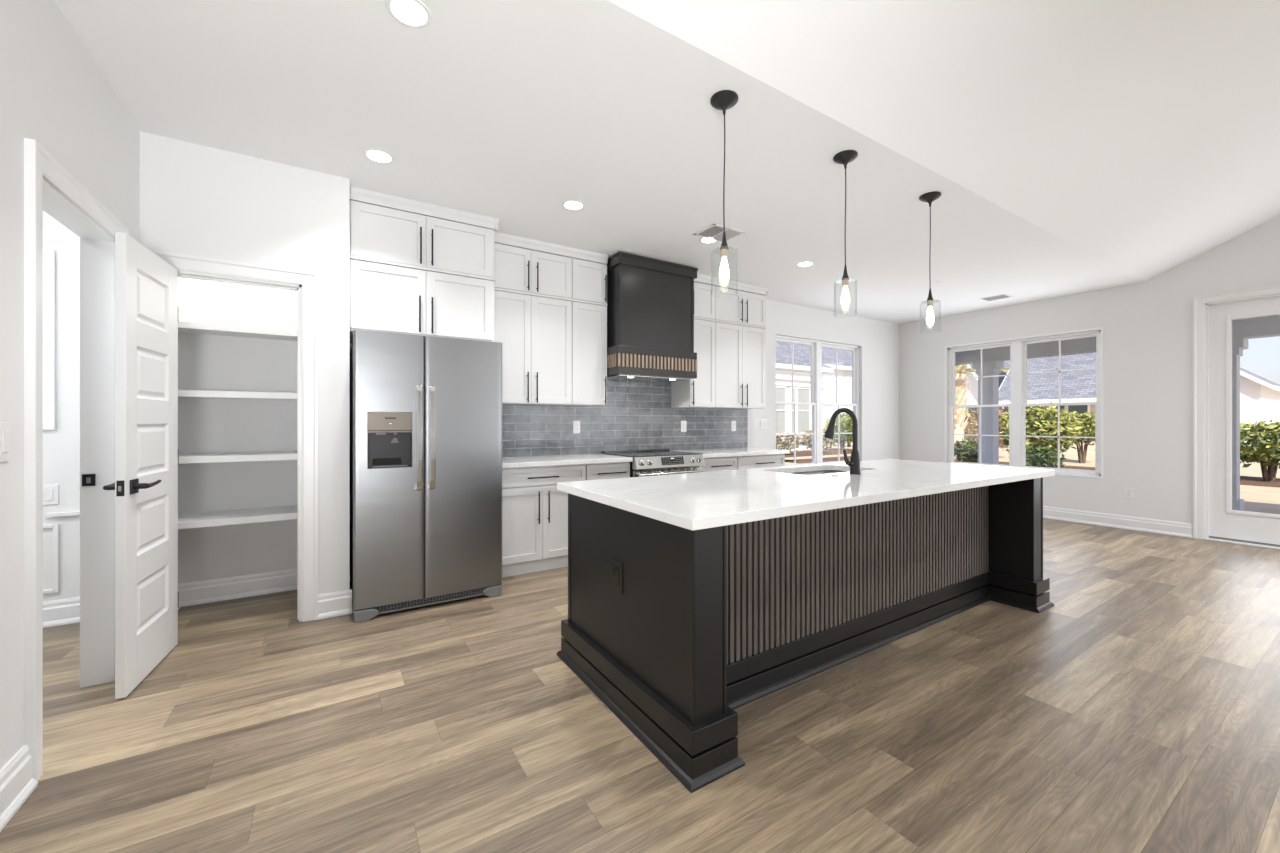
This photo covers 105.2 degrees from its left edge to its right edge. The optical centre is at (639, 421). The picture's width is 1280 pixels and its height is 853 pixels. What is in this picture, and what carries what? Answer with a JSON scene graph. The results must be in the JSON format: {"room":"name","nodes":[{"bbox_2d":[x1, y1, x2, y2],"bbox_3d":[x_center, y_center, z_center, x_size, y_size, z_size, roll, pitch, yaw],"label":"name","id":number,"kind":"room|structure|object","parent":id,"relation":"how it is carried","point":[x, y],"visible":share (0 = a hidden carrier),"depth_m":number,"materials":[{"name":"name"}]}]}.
{"room":"kitchen","nodes":[
{"label":"kitchen","id":0,"kind":"room"},
{"bbox_2d":[0,0,139,769],"bbox_3d":[-0.752,-1.050,-0.555,0.110,4.600,9.069,0,0,-32],"label":"wall","id":1,"kind":"structure","parent":0,"point":[53,94],"depth_m":1.65,"materials":[{"name":"white paint"}]},
{"bbox_2d":[0,422,9,461],"bbox_3d":[-2.001,0.065,1.525,0.009,0.125,0.122,0,0,-32],"label":"light switch","id":2,"kind":"object","parent":1,"relation":"attached to","point":[4,426],"visible":1,"depth_m":1.55,"materials":[{"name":"white plastic"}]},
{"bbox_2d":[0,745,36,831],"bbox_3d":[-0.492,1.175,-0.833,0.030,0.150,8.321,0,0,-32],"label":"baseboard","id":3,"kind":"structure","parent":1,"relation":"attached to","point":[17,783],"depth_m":1.58,"materials":[{"name":"wood"}]},
{"bbox_2d":[24,138,128,783],"bbox_3d":[-2.376,0.142,2.027,0.138,2.215,0.920,0,0,-32],"label":"trim","id":4,"kind":"structure","parent":1,"relation":"attached to","point":[49,187],"depth_m":2.26,"materials":[{"name":"wood"}]},
{"bbox_2d":[82,474,95,485],"bbox_3d":[-2.600,0.276,2.306,0.043,0.056,0.009,0,0,-32],"label":"strike plate","id":5,"kind":"object","parent":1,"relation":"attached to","point":[87,479],"visible":1,"depth_m":2.30,"materials":[{"name":"black metal"}]},
{"bbox_2d":[103,232,178,698],"bbox_3d":[-2.447,0.197,2.469,0.173,2.090,0.618,0,0,-20],"label":"door","id":6,"kind":"structure","parent":1,"relation":"in","point":[145,486],"depth_m":2.36,"materials":[{"name":"wood"}]},
{"bbox_2d":[140,131,349,593],"bbox_3d":[-2.518,-0.169,3.252,0.987,2.837,0.748,0,0,-32],"label":"wall","id":7,"kind":"structure","parent":0,"point":[196,200],"depth_m":3.02,"materials":[{"name":"white paint"}]},
{"bbox_2d":[150,250,317,621],"bbox_3d":[-2.404,0.155,2.932,0.796,2.190,0.138,0,0,-32],"label":"trim","id":8,"kind":"structure","parent":7,"relation":"attached to","point":[305,283],"depth_m":3.06,"materials":[{"name":"wood"}]},
{"bbox_2d":[178,505,296,529],"bbox_3d":[-2.659,0.645,3.372,0.875,0.043,0.393,0,0,-32],"label":"shelf","id":9,"kind":"object","parent":7,"relation":"attached to","point":[266,514],"visible":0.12,"depth_m":3.25,"materials":[{"name":"wood"}]},
{"bbox_2d":[178,321,296,340],"bbox_3d":[-2.659,-0.602,3.372,0.875,0.043,0.393,0,0,-32],"label":"shelf","id":10,"kind":"object","parent":7,"relation":"attached to","point":[183,326],"visible":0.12,"depth_m":3.25,"materials":[{"name":"wood"}]},
{"bbox_2d":[178,390,296,398],"bbox_3d":[-2.659,-0.174,3.372,0.875,0.043,0.393,0,0,-32],"label":"shelf","id":11,"kind":"object","parent":7,"relation":"attached to","point":[181,393],"visible":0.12,"depth_m":3.17,"materials":[{"name":"wood"}]},
{"bbox_2d":[179,451,296,463],"bbox_3d":[-2.659,0.240,3.372,0.875,0.043,0.393,0,0,-32],"label":"shelf","id":12,"kind":"object","parent":7,"relation":"attached to","point":[276,455],"visible":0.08,"depth_m":3.21,"materials":[{"name":"wood"}]},
{"bbox_2d":[178,568,351,619],"bbox_3d":[-2.504,1.175,3.243,1.001,0.150,0.778,0,0,-32],"label":"baseboard","id":13,"kind":"structure","parent":7,"relation":"attached to","point":[333,604],"depth_m":3.40,"materials":[{"name":"wood"}]},
{"bbox_2d":[43,210,898,601],"bbox_3d":[-0.328,-0.218,5.168,10.985,2.937,0.140,0,0,-32],"label":"wall","id":14,"kind":"structure","parent":0,"point":[205,362],"depth_m":3.46,"materials":[{"name":"white paint"}]},
{"bbox_2d":[43,249,54,429],"bbox_3d":[-3.730,-0.500,2.914,0.325,1.100,0.020,0,0,-32],"label":"window","id":15,"kind":"structure","parent":14,"relation":"in","point":[48,255],"depth_m":2.98,"materials":[{"name":"plastic"}]},
{"bbox_2d":[43,485,58,504],"bbox_3d":[-3.616,0.450,2.992,0.078,0.120,0.009,0,0,-32],"label":"light switch","id":16,"kind":"object","parent":14,"relation":"attached to","point":[50,492],"visible":0.77,"depth_m":3.00,"materials":[{"name":"white plastic"}]},
{"bbox_2d":[43,511,79,593],"bbox_3d":[-3.692,0.805,2.937,1.113,0.490,0.022,0,0,-32],"label":"trim","id":17,"kind":"structure","parent":14,"relation":"attached to","point":[55,527],"depth_m":3.00,"materials":[{"name":"wood"}]},
{"bbox_2d":[350,259,494,342],"bbox_3d":[-1.707,-0.864,3.819,0.986,0.497,0.654,0,0,-32],"label":"upper cabinet","id":18,"kind":"object","parent":14,"relation":"attached to","point":[383,298],"visible":0.96,"depth_m":3.54,"materials":[{"name":"wood"}]},
{"bbox_2d":[350,255,495,280],"bbox_3d":[-1.556,-1.115,3.582,0.988,0.019,0.027,0,0,-32],"label":"trim","id":19,"kind":"structure","parent":18,"relation":"attached to","point":[351,257],"depth_m":3.55,"materials":[{"name":"wood"}]},
{"bbox_2d":[350,200,494,277],"bbox_3d":[-1.707,-1.311,3.819,0.986,0.390,0.654,0,0,-32],"label":"upper cabinet","id":20,"kind":"object","parent":14,"relation":"attached to","point":[376,232],"visible":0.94,"depth_m":3.54,"materials":[{"name":"wood"}]},
{"bbox_2d":[350,186,498,230],"bbox_3d":[-1.702,-1.547,3.832,1.010,0.080,0.643,0,0,-32],"label":"trim","id":21,"kind":"structure","parent":20,"relation":"attached to","point":[356,194],"depth_m":3.54,"materials":[{"name":"wood"}]},
{"bbox_2d":[495,290,571,405],"bbox_3d":[-1.032,-0.635,4.407,0.776,0.961,0.384,0,0,-32],"label":"upper cabinet","id":22,"kind":"object","parent":14,"relation":"attached to","point":[534,333],"visible":0.77,"depth_m":4.30,"materials":[{"name":"wood"}]},
{"bbox_2d":[495,288,606,305],"bbox_3d":[-0.799,-1.115,4.381,1.141,0.019,0.027,0,0,-32],"label":"trim","id":23,"kind":"structure","parent":22,"relation":"attached to","point":[496,289],"depth_m":4.36,"materials":[{"name":"wood"}]},
{"bbox_2d":[495,243,571,298],"bbox_3d":[-1.032,-1.313,4.407,0.776,0.386,0.384,0,0,-32],"label":"upper cabinet","id":24,"kind":"object","parent":14,"relation":"attached to","point":[518,269],"visible":0.77,"depth_m":4.28,"materials":[{"name":"wood"}]},
{"bbox_2d":[495,232,607,264],"bbox_3d":[-0.873,-1.547,4.518,1.118,0.080,0.373,0,0,-32],"label":"trim","id":25,"kind":"structure","parent":24,"relation":"attached to","point":[500,238],"depth_m":4.36,"materials":[{"name":"wood"}]},
{"bbox_2d":[559,302,606,405],"bbox_3d":[-0.549,-0.635,4.713,0.363,0.961,0.384,0,0,-32],"label":"upper cabinet","id":26,"kind":"object","parent":14,"relation":"attached to","point":[589,321],"visible":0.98,"depth_m":4.59,"materials":[{"name":"wood"}]},
{"bbox_2d":[571,258,606,303],"bbox_3d":[-0.549,-1.313,4.713,0.363,0.386,0.384,0,0,-32],"label":"upper cabinet","id":27,"kind":"object","parent":14,"relation":"attached to","point":[589,279],"visible":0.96,"depth_m":4.59,"materials":[{"name":"wood"}]},
{"bbox_2d":[502,379,747,456],"bbox_3d":[-0.064,-0.090,5.246,3.344,0.840,0.010,0,0,-32],"label":"backsplash","id":28,"kind":"structure","parent":14,"relation":"attached to","point":[637,415],"depth_m":5.16,"materials":[{"name":"grey tile"}]},
{"bbox_2d":[573,421,579,432],"bbox_3d":[-0.631,0.055,4.876,0.078,0.128,0.008,0,0,-32],"label":"outlet","id":29,"kind":"object","parent":28,"relation":"attached to","point":[576,424],"visible":1,"depth_m":4.87,"materials":[{"name":"white plastic"}]},
{"bbox_2d":[681,421,685,431],"bbox_3d":[0.501,0.055,5.594,0.078,0.128,0.008,0,0,-32],"label":"outlet","id":30,"kind":"object","parent":28,"relation":"attached to","point":[683,423],"visible":1,"depth_m":5.59,"materials":[{"name":"white plastic"}]},
{"bbox_2d":[731,421,735,430],"bbox_3d":[1.151,0.055,6.006,0.078,0.128,0.008,0,0,-32],"label":"outlet","id":31,"kind":"object","parent":28,"relation":"attached to","point":[733,423],"visible":1,"depth_m":6.00,"materials":[{"name":"white plastic"}]},
{"bbox_2d":[606,251,697,381],"bbox_3d":[0.052,-1.001,5.001,0.947,1.146,0.549,0,0,-32],"label":"range hood","id":32,"kind":"object","parent":14,"relation":"attached to","point":[650,302],"visible":0.84,"depth_m":4.75,"materials":[{"name":"paint"}]},
{"bbox_2d":[671,319,714,407],"bbox_3d":[0.602,-0.635,5.444,0.361,0.961,0.384,0,0,-32],"label":"upper cabinet","id":33,"kind":"object","parent":14,"relation":"attached to","point":[699,392],"visible":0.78,"depth_m":5.34,"materials":[{"name":"wood"}]},
{"bbox_2d":[694,282,714,319],"bbox_3d":[0.602,-1.313,5.444,0.361,0.386,0.384,0,0,-32],"label":"upper cabinet","id":34,"kind":"object","parent":14,"relation":"attached to","point":[704,294],"visible":0.54,"depth_m":5.33,"materials":[{"name":"wood"}]},
{"bbox_2d":[712,322,765,408],"bbox_3d":[1.089,-0.635,5.753,0.787,0.961,0.384,0,0,-32],"label":"upper cabinet","id":35,"kind":"object","parent":14,"relation":"attached to","point":[740,351],"visible":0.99,"depth_m":5.61,"materials":[{"name":"wood"}]},
{"bbox_2d":[694,317,765,328],"bbox_3d":[1.015,-1.115,5.532,1.152,0.019,0.027,0,0,-32],"label":"trim","id":36,"kind":"structure","parent":35,"relation":"attached to","point":[698,318],"depth_m":5.52,"materials":[{"name":"wood"}]},
{"bbox_2d":[715,286,765,326],"bbox_3d":[1.089,-1.313,5.753,0.787,0.386,0.384,0,0,-32],"label":"upper cabinet","id":37,"kind":"object","parent":14,"relation":"attached to","point":[741,307],"visible":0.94,"depth_m":5.60,"materials":[{"name":"wood"}]},
{"bbox_2d":[694,274,768,295],"bbox_3d":[0.941,-1.547,5.669,1.174,0.080,0.373,0,0,-32],"label":"trim","id":38,"kind":"structure","parent":37,"relation":"attached to","point":[704,279],"depth_m":5.54,"materials":[{"name":"wood"}]},
{"bbox_2d":[760,419,766,428],"bbox_3d":[1.593,0.035,6.298,0.122,0.128,0.009,0,0,-32],"label":"light switch","id":39,"kind":"object","parent":14,"relation":"attached to","point":[763,422],"visible":1,"depth_m":6.29,"materials":[{"name":"white plastic"}]},
{"bbox_2d":[776,335,858,465],"bbox_3d":[2.532,-0.250,7.003,1.880,1.800,0.085,0,0,-32],"label":"window","id":40,"kind":"structure","parent":14,"relation":"in","point":[815,373],"depth_m":6.97,"materials":[{"name":"plastic"}]},
{"bbox_2d":[0,518,1279,852],"bbox_3d":[2.095,1.300,1.271,11.100,0.100,9.300,0,0,-32],"label":"floor","id":41,"kind":"structure","parent":0,"point":[1138,711],"depth_m":1.95,"materials":[{"name":"wood"}]},
{"bbox_2d":[350,330,501,622],"bbox_3d":[-1.608,0.341,3.632,0.929,1.818,0.983,0,0,-32],"label":"refrigerator","id":42,"kind":"object","parent":41,"relation":"on","point":[426,411],"visible":1,"depth_m":3.23,"materials":[{"name":"grey metal"}]},
{"bbox_2d":[502,464,585,577],"bbox_3d":[-0.961,0.810,4.293,0.808,0.880,0.634,0,0,-32],"label":"base cabinet","id":43,"kind":"object","parent":41,"relation":"on","point":[534,512],"visible":0.46,"depth_m":4.03,"materials":[{"name":"wood"}]},
{"bbox_2d":[502,454,632,467],"bbox_3d":[-0.776,0.349,4.419,1.275,0.039,0.643,0,0,-32],"label":"countertop","id":44,"kind":"structure","parent":43,"relation":"on","point":[554,460],"depth_m":4.25,"materials":[{"name":"white stone"}]},
{"bbox_2d":[585,462,629,480],"bbox_3d":[-0.428,0.810,4.631,0.450,0.880,0.634,0,0,-32],"label":"base cabinet","id":45,"kind":"object","parent":41,"relation":"on","point":[598,471],"visible":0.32,"depth_m":4.39,"materials":[{"name":"wood"}]},
{"bbox_2d":[601,449,703,476],"bbox_3d":[0.128,0.751,4.941,0.808,0.898,0.707,0,0,-32],"label":"range","id":46,"kind":"object","parent":41,"relation":"on","point":[646,462],"visible":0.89,"depth_m":4.70,"materials":[{"name":"metal"}]},
{"bbox_2d":[601,449,702,457],"bbox_3d":[0.115,0.316,4.963,0.808,0.028,0.657,0,0,-32],"label":"cooktop","id":47,"kind":"object","parent":46,"relation":"in","point":[642,453],"depth_m":4.89,"materials":[{"name":"black glass"}]},
{"bbox_2d":[699,456,736,471],"bbox_3d":[0.676,0.810,5.331,0.525,0.880,0.634,0,0,-32],"label":"base cabinet","id":48,"kind":"object","parent":41,"relation":"on","point":[716,463],"visible":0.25,"depth_m":5.10,"materials":[{"name":"wood"}]},
{"bbox_2d":[736,454,784,469],"bbox_3d":[1.211,0.810,5.671,0.738,0.880,0.634,0,0,-32],"label":"base cabinet","id":49,"kind":"object","parent":41,"relation":"on","point":[774,460],"visible":0.23,"depth_m":5.42,"materials":[{"name":"wood"}]},
{"bbox_2d":[678,448,789,457],"bbox_3d":[1.000,0.349,5.546,1.308,0.039,0.643,0,0,-32],"label":"countertop","id":50,"kind":"structure","parent":49,"relation":"on","point":[707,453],"depth_m":5.38,"materials":[{"name":"white stone"}]},
{"bbox_2d":[556,471,1053,792],"bbox_3d":[1.182,0.810,2.971,3.128,0.880,1.158,0,0,-32],"label":"kitchen island","id":51,"kind":"object","parent":41,"relation":"on","point":[707,624],"visible":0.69,"depth_m":2.33,"materials":[{"name":"black paint"}]},
{"bbox_2d":[613,559,622,593],"bbox_3d":[-0.099,0.682,2.154,0.008,0.135,0.085,0,0,-32],"label":"outlet","id":52,"kind":"object","parent":51,"relation":"attached to","point":[617,566],"visible":1,"depth_m":2.15,"materials":[{"name":"black plastic"}]},
{"bbox_2d":[615,568,618,584],"bbox_3d":[-0.102,0.682,2.153,0.002,0.068,0.034,0,0,-32],"label":"receptacle","id":53,"kind":"object","parent":52,"relation":"attached to","point":[616,569],"depth_m":2.15,"materials":[{"name":"black plastic"}]},
{"bbox_2d":[557,459,1054,530],"bbox_3d":[1.196,0.350,2.993,3.153,0.040,1.168,0,0,-32],"label":"island countertop","id":54,"kind":"structure","parent":51,"relation":"on","point":[701,500],"depth_m":2.48,"materials":[{"name":"white stone"}]},
{"bbox_2d":[790,470,847,474],"bbox_3d":[1.241,0.468,3.373,0.780,0.196,0.415,0,0,-32],"label":"sink","id":55,"kind":"object","parent":54,"relation":"in","point":[821,471],"visible":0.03,"depth_m":3.67,"materials":[{"name":"metal"}]},
{"bbox_2d":[824,408,860,474],"bbox_3d":[1.284,0.120,3.143,0.109,0.418,0.254,0,0,-32],"label":"faucet","id":56,"kind":"object","parent":54,"relation":"on","point":[854,463],"visible":1,"depth_m":3.07,"materials":[{"name":"black metal"}]},
{"bbox_2d":[54,0,1279,323],"bbox_3d":[2.097,-2.365,1.254,11.085,1.556,9.269,0,0,-32],"label":"ceiling","id":57,"kind":"structure","parent":0,"point":[1069,147],"depth_m":2.71,"materials":[{"name":"white paint"}]},
{"bbox_2d":[363,148,393,163],"bbox_3d":[-1.560,-1.584,2.923,0.164,0.004,0.164,0,0,-32],"label":"recessed light","id":58,"kind":"object","parent":57,"relation":"in","point":[376,155],"visible":1,"depth_m":2.92,"materials":[{"name":"plastic"}]},
{"bbox_2d":[385,0,431,28],"bbox_3d":[-0.893,-1.584,1.891,0.164,0.004,0.164,0,0,-32],"label":"recessed light","id":59,"kind":"object","parent":57,"relation":"in","point":[410,13],"visible":1,"depth_m":1.89,"materials":[{"name":"plastic"}]},
{"bbox_2d":[562,200,584,209],"bbox_3d":[-0.488,-1.584,3.585,0.164,0.004,0.164,0,0,-32],"label":"recessed light","id":60,"kind":"object","parent":57,"relation":"in","point":[569,204],"visible":1,"depth_m":3.58,"materials":[{"name":"plastic"}]},
{"bbox_2d":[700,236,715,242],"bbox_3d":[0.602,-1.584,4.264,0.164,0.004,0.164,0,0,-32],"label":"recessed light","id":61,"kind":"object","parent":57,"relation":"in","point":[703,240],"visible":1,"depth_m":4.28,"materials":[{"name":"plastic"}]},
{"bbox_2d":[693,223,744,241],"bbox_3d":[0.667,-1.582,4.119,0.340,0.010,0.270,0,0,-32],"label":"ceiling vent","id":62,"kind":"object","parent":57,"relation":"in","point":[731,233],"visible":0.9,"depth_m":4.11,"materials":[{"name":"metal"}]},
{"bbox_2d":[710,90,737,292],"bbox_3d":[0.415,-1.107,2.407,0.136,0.958,0.136,0,0,-32],"label":"pendant lamp","id":63,"kind":"object","parent":57,"relation":"hanging from","point":[723,100],"visible":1,"depth_m":2.39,"materials":[{"name":"black metal"}]},
{"bbox_2d":[797,261,813,266],"bbox_3d":[1.663,-1.584,4.927,0.164,0.004,0.164,0,0,-32],"label":"recessed light","id":64,"kind":"object","parent":57,"relation":"in","point":[806,263],"visible":1,"depth_m":4.93,"materials":[{"name":"plastic"}]},
{"bbox_2d":[833,150,857,316],"bbox_3d":[1.228,-1.107,2.923,0.136,0.958,0.136,0,0,-32],"label":"pendant lamp","id":65,"kind":"object","parent":57,"relation":"hanging from","point":[844,157],"visible":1,"depth_m":2.91,"materials":[{"name":"black metal"}]},
{"bbox_2d":[919,191,940,326],"bbox_3d":[2.040,-1.107,3.438,0.136,0.958,0.136,0,0,-32],"label":"pendant lamp","id":66,"kind":"object","parent":57,"relation":"hanging from","point":[929,197],"visible":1,"depth_m":3.42,"materials":[{"name":"black metal"}]},
{"bbox_2d":[980,294,1012,300],"bbox_3d":[4.557,-1.582,6.256,0.240,0.008,0.280,0,0,-32],"label":"ceiling vent","id":67,"kind":"object","parent":57,"relation":"in","point":[1002,296],"visible":1,"depth_m":6.23,"materials":[{"name":"metal"}]},
{"bbox_2d":[899,215,1279,523],"bbox_3d":[6.718,-1.050,4.186,0.140,4.600,9.069,0,0,-32],"label":"wall","id":68,"kind":"structure","parent":0,"point":[1147,326],"depth_m":5.69,"materials":[{"name":"white paint"}]},
{"bbox_2d":[945,327,1102,478],"bbox_3d":[5.082,-0.223,6.627,0.006,1.819,1.789,0,0,-32],"label":"trim","id":69,"kind":"structure","parent":68,"relation":"attached to","point":[1101,328],"depth_m":6.05,"materials":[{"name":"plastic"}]},
{"bbox_2d":[948,330,1100,475],"bbox_3d":[5.159,-0.223,6.676,0.085,1.775,1.745,0,0,-32],"label":"window","id":70,"kind":"structure","parent":68,"relation":"in","point":[1018,374],"depth_m":6.63,"materials":[{"name":"plastic"}]},
{"bbox_2d":[1043,506,1192,537],"bbox_3d":[6.646,1.175,4.140,0.030,0.150,9.069,0,0,-32],"label":"baseboard","id":71,"kind":"structure","parent":68,"relation":"attached to","point":[1181,529],"depth_m":5.72,"materials":[{"name":"wood"}]},
{"bbox_2d":[1124,488,1132,498],"bbox_3d":[5.680,0.835,5.683,0.008,0.125,0.078,0,0,-32],"label":"outlet","id":72,"kind":"object","parent":68,"relation":"attached to","point":[1128,492],"visible":1,"depth_m":5.68,"materials":[{"name":"white plastic"}]},
{"bbox_2d":[1193,285,1279,538],"bbox_3d":[6.298,-0.043,4.805,0.146,2.585,1.135,0,0,-32],"label":"trim","id":73,"kind":"structure","parent":68,"relation":"attached to","point":[1201,304],"depth_m":5.19,"materials":[{"name":"wood"}]},
{"bbox_2d":[1206,297,1279,549],"bbox_3d":[6.296,0.010,4.804,0.150,2.480,0.959,0,0,-32],"label":"door","id":74,"kind":"structure","parent":68,"relation":"in","point":[1258,529],"depth_m":5.09,"materials":[{"name":"wood"}]},
{"label":"outside","id":75,"kind":"structure","parent":0,"visible":0},
{"bbox_2d":[785,444,1279,513],"bbox_3d":[13.071,1.500,26.061,130.000,0.200,150.000,0,0,-32],"label":"ground","id":76,"kind":"structure","parent":75,"point":[1262,499],"depth_m":12.45,"materials":[{"name":"beige concrete"}]},
{"bbox_2d":[776,341,852,450],"bbox_3d":[6.365,-3.075,30.096,19.700,8.950,12.700,0,0,-32],"label":"house","id":77,"kind":"structure","parent":76,"relation":"on","point":[784,413],"depth_m":24.17,"materials":[{"name":"white paint"}]},
{"bbox_2d":[964,407,977,440],"bbox_3d":[15.407,0.256,23.584,2.763,2.294,2.978,0,0,-32],"label":"shrub","id":78,"kind":"object","parent":76,"relation":"on","point":[969,414],"visible":0.16,"depth_m":23.00,"materials":[{"name":"green plant"}]},
{"bbox_2d":[955,361,1009,442],"bbox_3d":[23.752,-1.780,33.491,9.040,6.360,4.940,0,0,-32],"label":"house","id":79,"kind":"structure","parent":76,"relation":"on","point":[972,384],"depth_m":30.68,"materials":[{"name":"white paint"}]},
{"bbox_2d":[964,407,1008,450],"bbox_3d":[13.544,0.412,18.865,2.070,1.982,2.110,0,0,-32],"label":"shrub","id":80,"kind":"object","parent":76,"relation":"on","point":[973,420],"visible":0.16,"depth_m":18.87,"materials":[{"name":"green plant"}]},
{"bbox_2d":[785,449,1279,487],"bbox_3d":[10.882,1.390,11.407,13.400,0.020,23.600,0,0,-32],"label":"mulch bed","id":81,"kind":"object","parent":76,"relation":"on","point":[1244,480],"visible":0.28,"depth_m":16.46,"materials":[{"name":"brown wood"}]},
{"bbox_2d":[776,432,800,454],"bbox_3d":[6.009,0.913,20.301,1.306,0.985,1.267,0,0,36],"label":"shrub","id":82,"kind":"object","parent":81,"relation":"on","point":[781,444],"visible":0.81,"depth_m":20.05,"materials":[{"name":"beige plant"}]},
{"bbox_2d":[799,429,835,450],"bbox_3d":[7.583,0.840,21.069,1.594,1.130,1.565,0,0,-32],"label":"shrub","id":83,"kind":"object","parent":81,"relation":"on","point":[803,438],"visible":0.48,"depth_m":20.85,"materials":[{"name":"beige plant"}]},
{"bbox_2d":[824,414,851,449],"bbox_3d":[9.756,0.497,23.616,1.858,1.813,1.842,0,0,8],"label":"shrub","id":84,"kind":"object","parent":81,"relation":"on","point":[843,437],"visible":0.52,"depth_m":23.33,"materials":[{"name":"green plant"}]},
{"bbox_2d":[954,437,977,462],"bbox_3d":[10.207,0.943,15.260,0.924,0.927,0.890,0,0,-32],"label":"shrub","id":85,"kind":"object","parent":81,"relation":"on","point":[972,456],"visible":0.9,"depth_m":15.12,"materials":[{"name":"green plant"}]},
{"bbox_2d":[954,362,1009,458],"bbox_3d":[11.635,-0.867,18.128,3.226,4.535,3.285,0,0,-11],"label":"palm tree","id":86,"kind":"object","parent":81,"relation":"on","point":[960,386],"visible":0.2,"depth_m":17.88,"materials":[{"name":"beige plant"}]},
{"bbox_2d":[999,400,1083,465],"bbox_3d":[10.565,0.418,12.977,1.769,1.971,1.897,0,0,-32],"label":"shrub","id":87,"kind":"object","parent":81,"relation":"on","point":[1047,426],"visible":0.59,"depth_m":12.53,"materials":[{"name":"green plant"}]},
{"bbox_2d":[1026,444,1065,467],"bbox_3d":[9.361,0.974,11.556,1.005,0.866,1.011,0,0,-1],"label":"shrub","id":88,"kind":"object","parent":81,"relation":"on","point":[1045,457],"visible":0.61,"depth_m":11.32,"materials":[{"name":"green plant"}]},
{"bbox_2d":[1240,420,1279,481],"bbox_3d":[14.506,0.652,11.296,1.926,1.505,2.012,0,0,-32],"label":"shrub","id":89,"kind":"object","parent":81,"relation":"on","point":[1267,455],"visible":0.64,"depth_m":11.14,"materials":[{"name":"green plant"}]},
{"bbox_2d":[999,353,1095,451],"bbox_3d":[25.258,-2.480,26.452,12.040,7.760,6.040,0,0,-32],"label":"house","id":90,"kind":"structure","parent":76,"relation":"on","point":[1076,386],"depth_m":24.25,"materials":[{"name":"beige"}]},
{"bbox_2d":[1055,411,1094,462],"bbox_3d":[14.802,0.524,16.393,2.111,1.760,2.031,0,0,29],"label":"shrub","id":91,"kind":"object","parent":76,"relation":"on","point":[1087,418],"visible":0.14,"depth_m":16.12,"materials":[{"name":"green plant"}]},
{"bbox_2d":[1240,367,1279,445],"bbox_3d":[36.697,-1.530,31.757,8.940,5.860,6.240,0,0,-32],"label":"house","id":92,"kind":"structure","parent":76,"relation":"on","point":[1259,395],"depth_m":27.86,"materials":[{"name":"white paint"}]},
{"bbox_3d":[7.751,1.365,5.689,3.215,0.070,9.300,0,0,-32],"label":"floor","id":93,"kind":"structure","parent":76,"relation":"on","visible":0},
{"bbox_2d":[972,360,1003,463],"bbox_3d":[6.927,0.071,9.726,0.400,2.518,0.400,0,0,-32],"label":"porch column","id":94,"kind":"structure","parent":93,"relation":"on","point":[989,415],"depth_m":9.62,"materials":[{"name":"paint"}]},
{"bbox_2d":[955,315,1279,364],"bbox_3d":[7.751,-1.335,5.689,3.215,0.290,9.300,0,0,-32],"label":"beam","id":95,"kind":"structure","parent":94,"relation":"on","point":[1269,326],"depth_m":8.54,"materials":[{"name":"paint"}]},
{"bbox_2d":[1232,337,1247,510],"bbox_3d":[8.556,0.071,7.159,0.400,2.518,0.400,0,0,-32],"label":"porch column","id":96,"kind":"structure","parent":93,"relation":"on","point":[1239,344],"depth_m":7.00,"materials":[{"name":"paint"}]},
{"bbox_3d":[-2.540,-0.169,-1.690,0.100,2.837,9.069,0,0,-32],"label":"wall","id":97,"kind":"structure","parent":0,"visible":0},
{"bbox_2d":[43,597,79,627],"bbox_3d":[-4.070,1.175,2.692,2.013,0.150,0.030,0,0,-32],"label":"baseboard","id":98,"kind":"structure","parent":97,"relation":"attached to","point":[63,611],"depth_m":3.01,"materials":[{"name":"wood"}]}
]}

